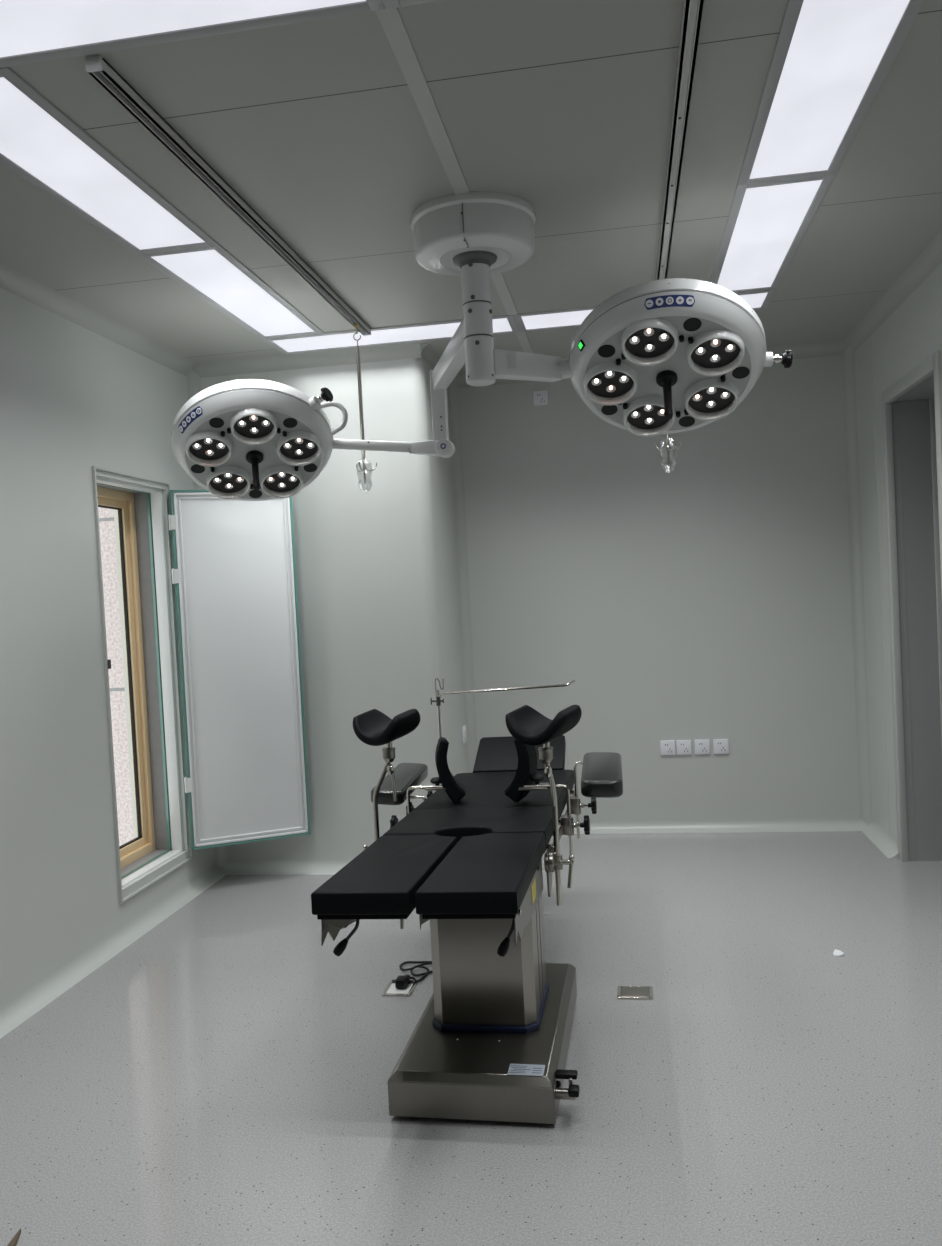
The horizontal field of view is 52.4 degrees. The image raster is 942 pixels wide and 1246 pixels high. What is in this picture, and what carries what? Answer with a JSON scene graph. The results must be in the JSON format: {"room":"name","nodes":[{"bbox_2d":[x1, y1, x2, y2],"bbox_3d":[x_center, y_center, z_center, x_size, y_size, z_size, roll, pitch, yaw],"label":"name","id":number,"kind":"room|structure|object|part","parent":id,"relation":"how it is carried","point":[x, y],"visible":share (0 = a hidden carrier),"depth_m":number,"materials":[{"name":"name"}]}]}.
{"room":"operating room","nodes":[
{"label":"operating room","id":0,"kind":"room"},
{"bbox_2d":[0,288,214,1006],"bbox_3d":[-1.957,0.101,2.398,0.280,2.650,7.300,-3,2,9],"label":"wall","id":1,"kind":"structure","parent":0,"point":[74,399],"depth_m":3.73,"materials":[{"name":"paint"}]},
{"bbox_2d":[0,262,195,375],"bbox_3d":[-1.917,-1.185,1.951,0.060,0.060,6.130,-3,2,9],"label":"trim","id":2,"kind":"structure","parent":1,"relation":"attached to","point":[12,281],"depth_m":3.98,"materials":[{"name":"grey paint"}]},
{"bbox_2d":[0,864,225,1038],"bbox_3d":[-1.785,1.401,2.030,0.060,0.060,6.130,-3,2,9],"label":"baseboard","id":3,"kind":"structure","parent":1,"relation":"attached to","point":[40,995],"depth_m":3.85,"materials":[{"name":"grey paint"}]},
{"bbox_2d":[92,466,192,903],"bbox_3d":[-1.594,0.260,4.378,0.255,1.855,0.700,-3,2,9],"label":"window","id":4,"kind":"structure","parent":1,"relation":"in","point":[139,508],"depth_m":4.66,"materials":[{"name":"wood"},{"name":"glass"},{"name":"white paint"}]},
{"bbox_3d":[-1.688,0.256,4.398,0.035,1.680,0.560,-3,2,9],"label":"sash","id":5,"kind":"part","parent":4,"relation":"part of","materials":[{"name":"beige wood"}]},
{"bbox_2d":[168,490,310,849],"bbox_3d":[-1.149,0.218,4.769,0.601,1.758,0.054,-4,2,-20],"label":"window shutter","id":6,"kind":"object","parent":1,"relation":"attached to","point":[234,577],"visible":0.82,"depth_m":4.75,"materials":[{"name":"white metal"}]},
{"bbox_2d":[201,358,467,859],"bbox_3d":[-0.717,-0.053,5.349,1.230,2.650,0.870,-3,2,9],"label":"wall","id":7,"kind":"structure","parent":0,"point":[377,570],"depth_m":4.89,"materials":[{"name":"paint"}]},
{"bbox_2d":[186,370,228,868],"bbox_3d":[-1.370,-0.008,4.987,0.055,2.610,0.055,-3,2,9],"label":"trim","id":8,"kind":"structure","parent":7,"relation":"attached to","point":[194,386],"depth_m":4.97,"materials":[{"name":"grey paint"}]},
{"bbox_2d":[222,860,351,874],"bbox_3d":[-0.726,1.258,4.930,1.230,0.060,0.060,-3,2,9],"label":"baseboard","id":9,"kind":"structure","parent":7,"relation":"attached to","point":[233,867],"depth_m":4.98,"materials":[{"name":"grey paint"}]},
{"bbox_2d":[192,343,421,377],"bbox_3d":[-0.857,-1.327,4.851,1.230,0.060,0.060,-3,2,9],"label":"trim","id":10,"kind":"structure","parent":7,"relation":"attached to","point":[411,350],"depth_m":4.86,"materials":[{"name":"grey paint"}]},
{"bbox_2d":[420,343,457,376],"bbox_3d":[-0.157,-1.372,5.142,0.060,0.060,0.800,-3,2,9],"label":"trim","id":11,"kind":"structure","parent":7,"relation":"attached to","point":[430,354],"depth_m":4.89,"materials":[{"name":"grey paint"}]},
{"bbox_2d":[448,382,477,772],"bbox_3d":[-0.035,-0.093,5.549,0.055,2.610,0.055,-3,2,9],"label":"trim","id":12,"kind":"structure","parent":7,"relation":"attached to","point":[454,394],"depth_m":5.56,"materials":[{"name":"grey paint"}]},
{"bbox_2d":[462,725,466,743],"bbox_3d":[-0.036,0.635,5.463,0.014,0.095,0.082,-3,2,9],"label":"wall switch","id":13,"kind":"object","parent":7,"relation":"attached to","point":[464,734],"visible":1,"depth_m":5.43,"materials":[{"name":"white plastic"}]},
{"bbox_2d":[0,831,941,1245],"bbox_3d":[0.050,1.395,2.124,4.050,0.120,7.300,-3,2,9],"label":"floor","id":14,"kind":"structure","parent":0,"point":[221,1079],"depth_m":2.76,"materials":[{"name":"plastic"}]},
{"bbox_2d":[7,1228,20,1245],"bbox_3d":[-1.012,1.386,2.019,0.048,0.012,0.322,-3,2,3],"label":"strap","id":15,"kind":"object","parent":14,"relation":"on","point":[14,1241],"visible":1,"depth_m":2.14,"materials":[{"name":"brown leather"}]},
{"bbox_2d":[382,979,417,995],"bbox_3d":[-0.255,1.302,3.422,0.104,0.016,0.120,-3,2,9],"label":"socket","id":16,"kind":"object","parent":14,"relation":"on","point":[390,990],"visible":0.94,"depth_m":3.41,"materials":[{"name":"silver metal"}]},
{"bbox_2d":[395,961,432,988],"bbox_3d":[-0.144,1.275,3.503,0.293,0.053,0.286,-3,2,9],"label":"power cable","id":17,"kind":"object","parent":14,"relation":"on","point":[401,982],"visible":0.77,"depth_m":3.52,"materials":[{"name":"black rubber"}]},
{"bbox_3d":[-0.141,1.275,3.498,0.209,0.053,0.358,-3,2,-11],"label":"cord","id":18,"kind":"part","parent":17,"relation":"part of","materials":[{"name":"black rubber"}]},
{"bbox_2d":[311,735,579,1123],"bbox_3d":[0.096,0.927,3.421,0.638,0.729,2.174,-3,2,9],"label":"table","id":19,"kind":"object","parent":14,"relation":"on","point":[490,1042],"visible":0.9,"depth_m":2.75,"materials":[{"name":"leather"}]},
{"bbox_3d":[-0.299,0.773,2.441,0.048,0.068,0.021,-5,2,-44],"label":"release handle","id":20,"kind":"part","parent":19,"relation":"part of","materials":[{"name":"grey metal"}]},
{"bbox_2d":[353,709,419,850],"bbox_3d":[-0.266,0.586,3.209,0.223,0.600,0.166,-1,2,39],"label":"holder","id":21,"kind":"object","parent":19,"relation":"attached to","point":[372,727],"visible":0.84,"depth_m":3.19,"materials":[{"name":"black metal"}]},
{"bbox_3d":[-0.291,0.672,3.216,0.072,0.431,0.017,-3,2,9],"label":"post","id":22,"kind":"part","parent":21,"relation":"part of","materials":[{"name":"silver metal"}]},
{"bbox_3d":[-0.273,0.409,3.202,0.022,0.026,0.020,-3,2,9],"label":"stem","id":23,"kind":"part","parent":21,"relation":"part of","materials":[{"name":"silver metal"}]},
{"bbox_3d":[-0.264,0.532,3.193,0.029,0.125,0.024,-3,2,9],"label":"hanging rod","id":24,"kind":"part","parent":21,"relation":"part of","materials":[{"name":"silver metal"}]},
{"bbox_2d":[371,763,427,814],"bbox_3d":[-0.249,0.737,3.878,0.218,0.272,0.434,-3,2,9],"label":"board","id":25,"kind":"object","parent":19,"relation":"attached to","point":[407,775],"visible":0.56,"depth_m":3.81,"materials":[{"name":"black leather"}]},
{"bbox_3d":[-0.237,0.747,3.817,0.033,0.066,0.064,-3,2,9],"label":"clamp knob","id":26,"kind":"part","parent":25,"relation":"part of","materials":[{"name":"black plastic"}]},
{"bbox_3d":[-0.233,0.781,3.816,0.124,0.186,0.012,-3,2,9],"label":"support rod","id":27,"kind":"part","parent":25,"relation":"part of","materials":[{"name":"silver metal"}]},
{"bbox_2d":[390,737,465,827],"bbox_3d":[-0.153,0.639,3.564,0.290,0.419,0.120,-3,2,9],"label":"support","id":28,"kind":"object","parent":19,"relation":"attached to","point":[455,790],"visible":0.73,"depth_m":3.51,"materials":[{"name":"black leather"}]},
{"bbox_3d":[-0.279,0.749,3.560,0.033,0.066,0.064,-3,2,9],"label":"clamp knob","id":29,"kind":"part","parent":28,"relation":"part of","materials":[{"name":"black plastic"}]},
{"bbox_3d":[-0.159,0.725,3.538,0.152,0.249,0.012,-3,2,9],"label":"bracket rod","id":30,"kind":"part","parent":28,"relation":"part of","materials":[{"name":"silver metal"}]},
{"bbox_3d":[-0.116,0.610,3.543,0.100,0.008,0.062,-3,2,9],"label":"bracket plate","id":31,"kind":"part","parent":28,"relation":"part of","materials":[{"name":"metal"}]},
{"bbox_3d":[-0.125,0.593,3.556,0.052,0.034,0.052,-3,2,9],"label":"bracket knob","id":32,"kind":"part","parent":28,"relation":"part of","materials":[{"name":"black plastic"}]},
{"bbox_2d":[427,678,574,797],"bbox_3d":[0.121,0.512,3.957,0.667,0.583,0.067,-2,2,18],"label":"screen frame","id":33,"kind":"object","parent":19,"relation":"attached to","point":[438,700],"visible":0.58,"depth_m":4.01,"materials":[{"name":"silver metal"}]},
{"bbox_3d":[-0.126,0.548,4.046,0.012,0.530,0.012,-3,2,9],"label":"post","id":34,"kind":"part","parent":33,"relation":"part of","materials":[{"name":"silver metal"}]},
{"bbox_3d":[0.103,0.751,2.377,0.015,0.060,0.043,-2,2,34],"label":"release handle","id":35,"kind":"part","parent":19,"relation":"part of","materials":[{"name":"grey metal"}]},
{"bbox_2d":[509,1065,541,1072],"bbox_3d":[0.146,1.186,2.542,0.087,0.001,0.039,-3,2,9],"label":"label","id":36,"kind":"object","parent":19,"relation":"on","point":[512,1068],"depth_m":2.55,"materials":[{"name":"grey"}]},
{"bbox_3d":[0.147,1.187,2.541,0.096,0.001,0.060,-3,2,9],"label":"rating plate","id":37,"kind":"part","parent":19,"relation":"part of","materials":[{"name":"grey"}]},
{"bbox_2d":[505,705,581,905],"bbox_3d":[0.238,0.556,2.924,0.223,0.616,0.166,-1,2,39],"label":"holder","id":38,"kind":"object","parent":19,"relation":"attached to","point":[528,726],"visible":1,"depth_m":2.90,"materials":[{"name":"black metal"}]},
{"bbox_3d":[0.230,0.372,2.917,0.022,0.026,0.020,-3,2,9],"label":"stem","id":39,"kind":"part","parent":38,"relation":"part of","materials":[{"name":"silver metal"}]},
{"bbox_3d":[0.240,0.495,2.908,0.029,0.125,0.024,-3,2,9],"label":"hanging rod","id":40,"kind":"part","parent":38,"relation":"part of","materials":[{"name":"silver metal"}]},
{"bbox_3d":[0.250,0.641,2.924,0.036,0.445,0.017,-3,2,9],"label":"post","id":41,"kind":"part","parent":38,"relation":"part of","materials":[{"name":"silver metal"}]},
{"bbox_2d":[504,739,589,855],"bbox_3d":[0.276,0.609,3.393,0.299,0.421,0.136,-2,2,22],"label":"support","id":42,"kind":"object","parent":19,"relation":"attached to","point":[524,779],"visible":0.94,"depth_m":3.39,"materials":[{"name":"black leather"}]},
{"bbox_3d":[0.223,0.582,3.401,0.100,0.008,0.094,-3,2,9],"label":"bracket plate","id":43,"kind":"part","parent":42,"relation":"part of","materials":[{"name":"metal"}]},
{"bbox_3d":[0.236,0.563,3.425,0.052,0.034,0.052,-3,2,9],"label":"bracket knob","id":44,"kind":"part","parent":42,"relation":"part of","materials":[{"name":"black plastic"}]},
{"bbox_3d":[0.273,0.694,3.365,0.159,0.253,0.012,-3,2,9],"label":"bracket rod","id":45,"kind":"part","parent":42,"relation":"part of","materials":[{"name":"silver metal"}]},
{"bbox_3d":[0.398,0.706,3.343,0.033,0.066,0.064,-3,2,9],"label":"clamp knob","id":46,"kind":"part","parent":42,"relation":"part of","materials":[{"name":"black plastic"}]},
{"bbox_3d":[0.248,0.777,3.008,0.008,0.136,0.139,-3,2,10],"label":"seat hinge plate","id":47,"kind":"part","parent":19,"relation":"part of","materials":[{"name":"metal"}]},
{"bbox_3d":[0.285,0.718,3.166,0.010,0.036,0.311,-3,2,10],"label":"rail","id":48,"kind":"part","parent":19,"relation":"part of","materials":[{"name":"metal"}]},
{"bbox_2d":[570,752,622,838],"bbox_3d":[0.462,0.658,3.409,0.182,0.367,0.646,-3,2,1],"label":"armrest","id":49,"kind":"object","parent":19,"relation":"attached to","point":[601,777],"visible":0.98,"depth_m":3.24,"materials":[{"name":"black leather"}]},
{"bbox_3d":[0.462,0.683,3.698,0.118,0.300,0.012,-3,2,9],"label":"support rod","id":50,"kind":"part","parent":49,"relation":"part of","materials":[{"name":"silver metal"}]},
{"bbox_3d":[0.468,0.704,3.697,0.033,0.066,0.064,-3,2,9],"label":"clamp knob","id":51,"kind":"part","parent":49,"relation":"part of","materials":[{"name":"black plastic"}]},
{"bbox_2d":[581,752,622,797],"bbox_3d":[0.453,0.519,3.299,0.142,0.081,0.432,-3,2,9],"label":"cushion","id":52,"kind":"object","parent":49,"relation":"on","point":[601,777],"depth_m":3.16,"materials":[{"name":"black leather"}]},
{"bbox_2d":[617,986,652,999],"bbox_3d":[0.564,1.270,3.288,0.120,0.006,0.100,-3,2,9],"label":"socket","id":53,"kind":"object","parent":14,"relation":"on","point":[623,992],"visible":1,"depth_m":3.28,"materials":[{"name":"silver metal"}]},
{"bbox_3d":[0.564,1.270,3.288,0.094,0.005,0.074,-3,2,9],"label":"lid","id":54,"kind":"part","parent":53,"relation":"part of","materials":[{"name":"metal"}]},
{"bbox_2d":[833,949,843,956],"bbox_3d":[1.357,1.220,3.531,0.039,0.010,0.040,-2,2,38],"label":"paper scrap","id":55,"kind":"object","parent":14,"relation":"on","point":[837,953],"visible":1,"depth_m":3.52,"materials":[{"name":"white paper"}]},
{"bbox_2d":[0,0,941,374],"bbox_3d":[-0.090,-1.370,2.039,4.050,0.120,7.300,-3,2,9],"label":"ceiling","id":56,"kind":"structure","parent":0,"point":[564,108],"depth_m":2.77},
{"bbox_2d":[0,67,218,254],"bbox_3d":[-1.113,-1.287,2.761,0.307,0.026,1.147,-3,2,9],"label":"recessed light","id":57,"kind":"object","parent":56,"relation":"in","point":[39,143],"visible":0.85,"depth_m":2.73,"materials":[{"name":"grey plastic"}]},
{"bbox_2d":[0,0,384,67],"bbox_3d":[-0.793,-1.279,1.973,1.191,0.026,0.302,-3,2,9],"label":"recessed light","id":58,"kind":"object","parent":56,"relation":"in","point":[31,31],"visible":0.99,"depth_m":2.03,"materials":[{"name":"grey plastic"}]},
{"bbox_2d":[85,55,370,335],"bbox_3d":[-0.666,-1.305,3.293,0.039,0.033,2.313,-3,2,9],"label":"rail","id":59,"kind":"object","parent":56,"relation":"attached to","point":[97,67],"visible":1,"depth_m":2.71,"materials":[{"name":"silver metal"}]},
{"bbox_2d":[353,323,376,483],"bbox_3d":[-0.489,-0.956,4.258,0.102,0.753,0.097,-3,2,9],"label":"rod","id":60,"kind":"object","parent":59,"relation":"hanging from","point":[356,325],"visible":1,"depth_m":4.26,"materials":[{"name":"silver metal"}]},
{"bbox_3d":[-0.491,-0.973,4.269,0.017,0.520,0.017,-3,2,9],"label":"rod","id":61,"kind":"part","parent":60,"relation":"part of","materials":[{"name":"silver metal"}]},
{"bbox_2d":[137,244,323,338],"bbox_3d":[-0.929,-1.332,3.903,0.307,0.026,1.167,-3,2,9],"label":"recessed light","id":62,"kind":"object","parent":56,"relation":"in","point":[213,274],"visible":0.77,"depth_m":3.78,"materials":[{"name":"grey plastic"}]},
{"bbox_2d":[262,315,519,354],"bbox_3d":[-0.376,-1.380,4.562,1.191,0.026,0.301,-3,2,9],"label":"recessed light","id":63,"kind":"object","parent":56,"relation":"in","point":[502,324],"visible":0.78,"depth_m":4.57,"materials":[{"name":"grey plastic"}]},
{"bbox_2d":[383,0,442,8],"bbox_3d":[0.362,-1.332,1.784,1.148,0.026,0.302,-3,2,9],"label":"recessed light","id":64,"kind":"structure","parent":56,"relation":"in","point":[388,4],"depth_m":2.01,"materials":[{"name":"grey plastic"}]},
{"bbox_2d":[376,0,532,352],"bbox_3d":[0.010,-1.354,3.210,0.046,0.014,4.440,-3,2,9],"label":"trim","id":65,"kind":"structure","parent":56,"relation":"attached to","point":[391,21],"depth_m":2.46,"materials":[{"name":"grey paint"}]},
{"bbox_2d":[171,192,792,500],"bbox_3d":[-0.134,-0.960,3.594,2.463,0.790,0.933,-2,2,30],"label":"light","id":66,"kind":"object","parent":56,"relation":"attached to","point":[673,355],"visible":1,"depth_m":3.26,"materials":[{"name":"white metal"}]},
{"bbox_3d":[-1.074,-0.722,3.922,0.157,0.090,0.140,-3,2,9],"label":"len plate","id":67,"kind":"part","parent":66,"relation":"part of","materials":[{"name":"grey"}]},
{"bbox_3d":[-1.043,-0.612,4.115,0.157,0.090,0.140,-3,2,9],"label":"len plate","id":68,"kind":"part","parent":66,"relation":"part of","materials":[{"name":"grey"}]},
{"bbox_3d":[-0.875,-0.800,3.854,0.157,0.090,0.140,-3,2,9],"label":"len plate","id":69,"kind":"part","parent":66,"relation":"part of","materials":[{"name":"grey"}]},
{"bbox_3d":[-0.889,-0.634,3.983,0.073,0.173,0.134,-4,2,-27],"label":"handle","id":70,"kind":"part","parent":66,"relation":"part of","materials":[{"name":"black plastic"}]},
{"bbox_3d":[-0.825,-0.623,4.167,0.157,0.090,0.140,-3,2,9],"label":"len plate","id":71,"kind":"part","parent":66,"relation":"part of","materials":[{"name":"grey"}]},
{"bbox_3d":[-0.721,-0.739,4.005,0.157,0.090,0.140,-3,2,9],"label":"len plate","id":72,"kind":"part","parent":66,"relation":"part of","materials":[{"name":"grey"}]},
{"bbox_3d":[-0.586,-0.925,3.881,0.046,0.061,0.066,-3,2,9],"label":"knob","id":73,"kind":"part","parent":66,"relation":"part of","materials":[{"name":"black plastic"}]},
{"bbox_3d":[-0.335,-0.752,4.109,0.527,0.109,0.073,-3,2,7],"label":"spring arm","id":74,"kind":"part","parent":66,"relation":"part of","materials":[{"name":"white metal"}]},
{"bbox_3d":[-0.135,-0.928,4.091,0.060,0.295,0.060,-3,2,9],"label":"drop post","id":75,"kind":"part","parent":66,"relation":"part of","materials":[{"name":"white metal"}]},
{"bbox_3d":[-0.059,-1.024,3.659,0.060,0.080,0.891,-3,2,-10],"label":"swing arm","id":76,"kind":"part","parent":66,"relation":"part of","materials":[{"name":"white metal"}]},
{"bbox_3d":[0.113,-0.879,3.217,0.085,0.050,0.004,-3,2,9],"label":"arm","id":77,"kind":"part","parent":66,"relation":"part of","materials":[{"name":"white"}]},
{"bbox_3d":[0.182,-0.880,3.291,0.251,0.089,0.240,-3,2,9],"label":"horizontal arm","id":78,"kind":"part","parent":66,"relation":"part of","materials":[{"name":"white metal"}]},
{"bbox_2d":[577,339,584,350],"bbox_3d":[0.370,-0.931,3.210,0.011,0.036,0.038,-4,2,-22],"label":"indicator light","id":79,"kind":"object","parent":66,"relation":"attached to","point":[580,342],"depth_m":3.21,"materials":[{"name":"green plastic"}]},
{"bbox_3d":[0.482,-0.835,3.308,0.160,0.086,0.139,-3,2,9],"label":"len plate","id":80,"kind":"part","parent":66,"relation":"part of","materials":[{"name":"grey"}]},
{"bbox_3d":[0.641,-0.751,3.442,0.160,0.086,0.139,-3,2,9],"label":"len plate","id":81,"kind":"part","parent":66,"relation":"part of","materials":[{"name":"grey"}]},
{"bbox_3d":[0.584,-0.926,3.129,0.160,0.086,0.139,-3,2,9],"label":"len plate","id":82,"kind":"part","parent":66,"relation":"part of","materials":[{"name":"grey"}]},
{"bbox_3d":[0.668,-0.772,3.245,0.072,0.175,0.132,-3,2,9],"label":"handle","id":83,"kind":"part","parent":66,"relation":"part of","materials":[{"name":"black plastic"}]},
{"bbox_3d":[0.840,-0.790,3.347,0.160,0.086,0.139,-3,2,9],"label":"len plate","id":84,"kind":"part","parent":66,"relation":"part of","materials":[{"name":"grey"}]},
{"bbox_3d":[0.805,-0.898,3.154,0.160,0.086,0.139,-3,2,9],"label":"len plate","id":85,"kind":"part","parent":66,"relation":"part of","materials":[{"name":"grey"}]},
{"bbox_3d":[1.077,-0.902,3.267,0.033,0.064,0.065,-3,2,9],"label":"knob","id":86,"kind":"part","parent":66,"relation":"part of","materials":[{"name":"black plastic"}]},
{"bbox_2d":[513,306,596,332],"bbox_3d":[0.396,-1.415,4.425,0.373,0.026,0.320,-3,2,9],"label":"recessed light","id":87,"kind":"object","parent":56,"relation":"in","point":[571,318],"depth_m":4.42,"materials":[{"name":"grey plastic"}]},
{"bbox_2d":[656,0,703,279],"bbox_3d":[0.643,-1.364,3.079,0.039,0.035,2.313,-3,2,9],"label":"rail","id":88,"kind":"object","parent":56,"relation":"attached to","point":[692,9],"visible":0.79,"depth_m":2.52,"materials":[{"name":"silver metal"}]},
{"bbox_2d":[656,434,680,463],"bbox_3d":[0.802,-1.002,3.937,0.102,0.773,0.096,-3,2,9],"label":"rod","id":89,"kind":"object","parent":88,"relation":"hanging from","point":[667,436],"visible":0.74,"depth_m":3.95,"materials":[{"name":"silver metal"}]},
{"bbox_3d":[0.800,-1.018,3.947,0.017,0.540,0.017,-3,2,9],"label":"rod","id":90,"kind":"part","parent":89,"relation":"part of","materials":[{"name":"silver metal"}]},
{"bbox_2d":[736,289,776,310],"bbox_3d":[1.260,-1.455,4.291,0.168,0.026,0.307,-3,2,9],"label":"recessed light","id":91,"kind":"object","parent":56,"relation":"in","point":[758,300],"depth_m":4.25,"materials":[{"name":"grey plastic"}]},
{"bbox_2d":[710,174,835,292],"bbox_3d":[1.081,-1.424,3.575,0.298,0.026,1.167,-3,2,9],"label":"recessed light","id":92,"kind":"object","parent":56,"relation":"in","point":[767,223],"visible":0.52,"depth_m":3.43,"materials":[{"name":"grey plastic"}]},
{"bbox_2d":[737,0,924,184],"bbox_3d":[0.897,-1.379,2.434,0.298,0.026,1.147,-3,2,9],"label":"recessed light","id":93,"kind":"object","parent":56,"relation":"in","point":[831,59],"visible":0.95,"depth_m":2.42,"materials":[{"name":"grey plastic"}]},
{"bbox_2d":[459,355,859,820],"bbox_3d":[1.102,-0.149,5.493,2.920,2.650,0.200,-3,2,9],"label":"wall","id":94,"kind":"structure","parent":0,"point":[632,547],"depth_m":5.39,"materials":[{"name":"paint"}]},
{"bbox_2d":[526,382,542,714],"bbox_3d":[0.383,-0.114,5.513,0.006,2.530,0.011,-3,2,9],"label":"trim","id":95,"kind":"structure","parent":94,"relation":"attached to","point":[526,382],"depth_m":5.50,"materials":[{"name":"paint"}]},
{"bbox_2d":[533,390,547,405],"bbox_3d":[0.397,-1.283,5.455,0.082,0.082,0.012,-3,2,9],"label":"wall socket","id":96,"kind":"object","parent":94,"relation":"attached to","point":[539,397],"visible":1,"depth_m":5.45,"materials":[{"name":"white plastic"}]},
{"bbox_2d":[452,341,848,387],"bbox_3d":[0.966,-1.435,5.333,2.220,0.060,0.060,-3,2,9],"label":"trim","id":97,"kind":"structure","parent":94,"relation":"attached to","point":[832,348],"depth_m":5.21,"materials":[{"name":"grey paint"}]},
{"bbox_2d":[660,740,675,754],"bbox_3d":[1.115,0.707,5.417,0.082,0.082,0.012,-3,2,9],"label":"wall socket","id":98,"kind":"object","parent":94,"relation":"attached to","point":[667,747],"visible":1,"depth_m":5.41,"materials":[{"name":"white plastic"}]},
{"bbox_2d":[676,740,691,754],"bbox_3d":[1.202,0.702,5.403,0.082,0.082,0.012,-3,2,9],"label":"wall socket","id":99,"kind":"object","parent":94,"relation":"attached to","point":[683,747],"visible":1,"depth_m":5.40,"materials":[{"name":"white plastic"}]},
{"bbox_2d":[694,739,709,753],"bbox_3d":[1.302,0.698,5.386,0.082,0.082,0.012,-3,2,9],"label":"wall socket","id":100,"kind":"object","parent":94,"relation":"attached to","point":[701,746],"visible":1,"depth_m":5.38,"materials":[{"name":"white plastic"}]},
{"bbox_2d":[558,818,867,833],"bbox_3d":[1.098,1.151,5.412,2.220,0.060,0.060,-3,2,9],"label":"baseboard","id":101,"kind":"structure","parent":94,"relation":"attached to","point":[778,824],"depth_m":5.37,"materials":[{"name":"grey paint"}]},
{"bbox_2d":[713,739,728,753],"bbox_3d":[1.403,0.693,5.370,0.082,0.082,0.012,-3,2,9],"label":"wall socket","id":102,"kind":"object","parent":94,"relation":"attached to","point":[721,746],"visible":1,"depth_m":5.37,"materials":[{"name":"white plastic"}]},
{"bbox_2d":[724,417,741,818],"bbox_3d":[1.456,-0.163,5.338,0.006,2.530,0.011,-3,2,9],"label":"trim","id":103,"kind":"structure","parent":94,"relation":"attached to","point":[724,417],"depth_m":5.34,"materials":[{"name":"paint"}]},
{"bbox_2d":[842,346,872,824],"bbox_3d":[2.100,-0.191,5.201,0.055,2.610,0.055,-3,2,9],"label":"trim","id":104,"kind":"structure","parent":94,"relation":"attached to","point":[848,357],"depth_m":5.21,"materials":[{"name":"grey paint"}]},
{"bbox_2d":[855,263,941,842],"bbox_3d":[1.750,-0.069,1.793,0.340,2.650,7.300,-3,2,9],"label":"wall","id":105,"kind":"structure","parent":0,"point":[912,333],"depth_m":4.82,"materials":[{"name":"paint"}]},
{"bbox_2d":[862,820,897,857],"bbox_3d":[1.618,1.233,1.865,0.060,0.060,6.900,-3,2,9],"label":"baseboard","id":106,"kind":"structure","parent":105,"relation":"attached to","point":[874,832],"depth_m":4.94,"materials":[{"name":"grey paint"}]},
{"bbox_2d":[871,346,889,835],"bbox_3d":[2.072,-0.178,4.831,0.011,2.530,0.004,-3,2,9],"label":"trim","id":107,"kind":"structure","parent":105,"relation":"attached to","point":[871,346],"depth_m":4.83,"materials":[{"name":"paint"}]},
{"bbox_2d":[843,230,941,350],"bbox_3d":[1.487,-1.353,1.786,0.060,0.060,6.900,-3,2,9],"label":"trim","id":108,"kind":"structure","parent":105,"relation":"attached to","point":[928,261],"depth_m":4.21,"materials":[{"name":"grey paint"}]},
{"bbox_2d":[881,351,941,860],"bbox_3d":[1.984,0.037,4.233,0.032,2.265,0.850,-3,2,9],"label":"door frame","id":109,"kind":"structure","parent":105,"relation":"attached to","point":[931,365],"depth_m":4.58,"materials":[{"name":"grey paint"}]},
{"bbox_2d":[891,374,941,860],"bbox_3d":[2.158,0.039,4.205,0.320,2.245,0.790,-3,2,9],"label":"lining","id":110,"kind":"object","parent":105,"relation":"attached to","point":[910,411],"visible":0.81,"depth_m":4.58,"materials":[{"name":"grey metal"}]},
{"bbox_2d":[929,398,941,742],"bbox_3d":[2.188,0.055,4.209,0.094,2.211,0.727,-3,2,9],"label":"door","id":111,"kind":"structure","parent":110,"relation":"attached to","point":[931,401],"depth_m":4.54,"materials":[{"name":"grey metal"}]},
{"label":"outside","id":112,"kind":"structure","parent":0,"visible":0},
{"bbox_2d":[98,507,133,845],"bbox_3d":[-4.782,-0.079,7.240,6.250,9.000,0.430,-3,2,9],"label":"window pane","id":113,"kind":"structure","parent":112,"point":[106,516],"depth_m":6.70,"materials":[{"name":"glass"}]}
]}

